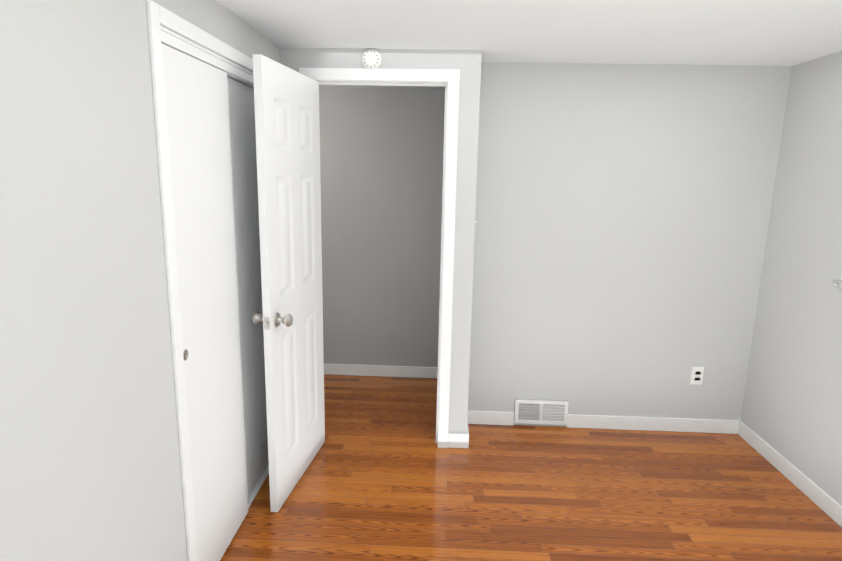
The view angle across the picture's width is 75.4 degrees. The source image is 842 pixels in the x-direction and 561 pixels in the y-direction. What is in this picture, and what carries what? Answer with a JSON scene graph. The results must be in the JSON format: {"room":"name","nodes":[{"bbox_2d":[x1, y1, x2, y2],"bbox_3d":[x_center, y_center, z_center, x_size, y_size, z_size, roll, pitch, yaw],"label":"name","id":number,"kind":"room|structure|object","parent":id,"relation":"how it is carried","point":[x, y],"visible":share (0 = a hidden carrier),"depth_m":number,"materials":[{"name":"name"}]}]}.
{"room":"empty bedroom","nodes":[
{"label":"empty bedroom","id":0,"kind":"room"},
{"bbox_2d":[0,0,279,560],"bbox_3d":[-0.882,0.214,1.332,0.120,2.190,3.440,2,11,2],"label":"wall","id":1,"kind":"structure","parent":0,"point":[90,466],"depth_m":1.33,"materials":[{"name":"grey paint"}]},
{"bbox_2d":[161,43,247,560],"bbox_3d":[-0.808,0.180,2.087,0.026,1.938,0.531,2,11,2],"label":"closet door","id":2,"kind":"structure","parent":1,"relation":"in","point":[197,110],"depth_m":2.04,"materials":[{"name":"white wood"}]},
{"bbox_2d":[146,0,268,560],"bbox_3d":[-0.834,0.087,2.321,0.133,2.050,1.150,2,11,2],"label":"trim","id":3,"kind":"structure","parent":1,"relation":"attached to","point":[157,16],"depth_m":1.77,"materials":[{"name":"white wood"}]},
{"bbox_2d":[227,77,268,497],"bbox_3d":[-0.825,0.082,2.570,0.026,1.938,0.531,2,11,2],"label":"closet door","id":4,"kind":"structure","parent":1,"relation":"in","point":[244,166],"depth_m":2.57,"materials":[{"name":"white wood"}]},
{"bbox_2d":[280,48,457,71],"bbox_3d":[-1.038,-0.140,3.072,2.415,2.190,0.095,2,11,2],"label":"wall","id":5,"kind":"structure","parent":0,"point":[295,59],"depth_m":2.79,"materials":[{"name":"grey paint"}]},
{"bbox_2d":[362,49,381,69],"bbox_3d":[-0.253,-1.125,2.773,0.100,0.100,0.036,2,11,2],"label":"smoke detector","id":6,"kind":"object","parent":5,"relation":"attached to","point":[371,59],"visible":1,"depth_m":2.76,"materials":[{"name":"white plastic"}]},
{"bbox_2d":[299,68,459,447],"bbox_3d":[-0.232,-0.070,3.051,0.824,2.092,0.127,2,11,2],"label":"door frame","id":7,"kind":"structure","parent":5,"relation":"attached to","point":[448,79],"depth_m":2.87,"materials":[{"name":"white wood"}]},
{"bbox_2d":[253,54,324,511],"bbox_3d":[-0.646,0.027,2.686,0.178,2.015,0.712,2,11,2],"label":"door","id":8,"kind":"structure","parent":7,"relation":"attached to","point":[287,117],"depth_m":2.56,"materials":[{"name":"white wood"}]},
{"bbox_2d":[319,85,444,366],"bbox_3d":[-1.050,-0.357,4.145,2.535,2.190,0.120,2,11,2],"label":"wall","id":9,"kind":"structure","parent":0,"point":[381,160],"depth_m":4.02,"materials":[{"name":"grey paint"}]},
{"bbox_2d":[324,363,437,377],"bbox_3d":[-1.014,0.687,4.285,2.415,0.090,0.013,2,11,2],"label":"baseboard","id":10,"kind":"structure","parent":9,"relation":"attached to","point":[329,369],"depth_m":4.25,"materials":[{"name":"white wood"}]},
{"bbox_2d":[448,50,481,433],"bbox_3d":[0.252,-0.214,3.565,0.120,2.190,1.200,2,11,2],"label":"wall","id":11,"kind":"structure","parent":0,"point":[469,65],"depth_m":2.94,"materials":[{"name":"grey paint"}]},
{"bbox_2d":[460,410,471,447],"bbox_3d":[0.271,0.908,3.314,0.028,0.090,0.293,2,11,2],"label":"baseboard","id":12,"kind":"structure","parent":11,"relation":"attached to","point":[464,438],"depth_m":3.18,"materials":[{"name":"white wood"}]},
{"bbox_2d":[216,0,841,65],"bbox_3d":[-0.124,-1.006,1.666,4.701,0.100,4.800,2,11,2],"label":"ceiling","id":13,"kind":"structure","parent":0,"point":[742,32],"depth_m":2.32,"materials":[{"name":"paint"}]},
{"bbox_2d":[220,374,841,560],"bbox_3d":[-0.168,1.218,2.115,4.701,0.060,4.800,2,11,2],"label":"floor","id":14,"kind":"structure","parent":0,"point":[384,477],"depth_m":2.71,"materials":[{"name":"brown wood"}]},
{"bbox_2d":[468,62,791,426],"bbox_3d":[1.260,-0.142,3.307,1.916,2.190,0.120,2,11,2],"label":"wall","id":15,"kind":"structure","parent":0,"point":[622,214],"depth_m":3.22,"materials":[{"name":"grey paint"}]},
{"bbox_2d":[472,411,514,425],"bbox_3d":[0.438,0.878,3.478,0.316,0.090,0.017,2,11,2],"label":"baseboard","id":16,"kind":"structure","parent":15,"relation":"attached to","point":[478,417],"depth_m":3.47,"materials":[{"name":"white wood"}]},
{"bbox_2d":[514,399,567,424],"bbox_3d":[0.761,0.835,3.449,0.330,0.156,0.030,2,11,2],"label":"air vent","id":17,"kind":"object","parent":15,"relation":"in","point":[532,411],"visible":1,"depth_m":3.45,"materials":[{"name":"white metal"}]},
{"bbox_2d":[566,414,735,433],"bbox_3d":[1.449,0.906,3.442,1.049,0.090,0.013,2,11,2],"label":"baseboard","id":18,"kind":"structure","parent":15,"relation":"attached to","point":[573,420],"depth_m":3.43,"materials":[{"name":"white wood"}]},
{"bbox_2d":[690,366,703,384],"bbox_3d":[1.709,0.589,3.369,0.070,0.115,0.009,2,11,2],"label":"electrical outlet","id":19,"kind":"object","parent":15,"relation":"attached to","point":[697,375],"visible":1,"depth_m":3.37,"materials":[{"name":"white plastic"}]},
{"bbox_2d":[741,51,841,505],"bbox_3d":[2.038,0.263,1.375,0.190,2.190,3.757,2,11,2],"label":"wall","id":20,"kind":"structure","parent":0,"point":[792,408],"depth_m":2.85,"materials":[{"name":"grey paint"}]},
{"bbox_2d":[736,420,841,526],"bbox_3d":[1.917,1.278,1.646,0.017,0.090,3.637,2,11,2],"label":"baseboard","id":21,"kind":"structure","parent":20,"relation":"attached to","point":[824,501],"depth_m":2.88,"materials":[{"name":"white wood"}]},
{"bbox_2d":[831,280,841,286],"bbox_3d":[2.014,0.098,2.172,0.128,0.022,0.900,2,11,2],"label":"window sill","id":22,"kind":"structure","parent":20,"relation":"attached to","point":[837,283],"depth_m":2.58,"materials":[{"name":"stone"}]}
]}

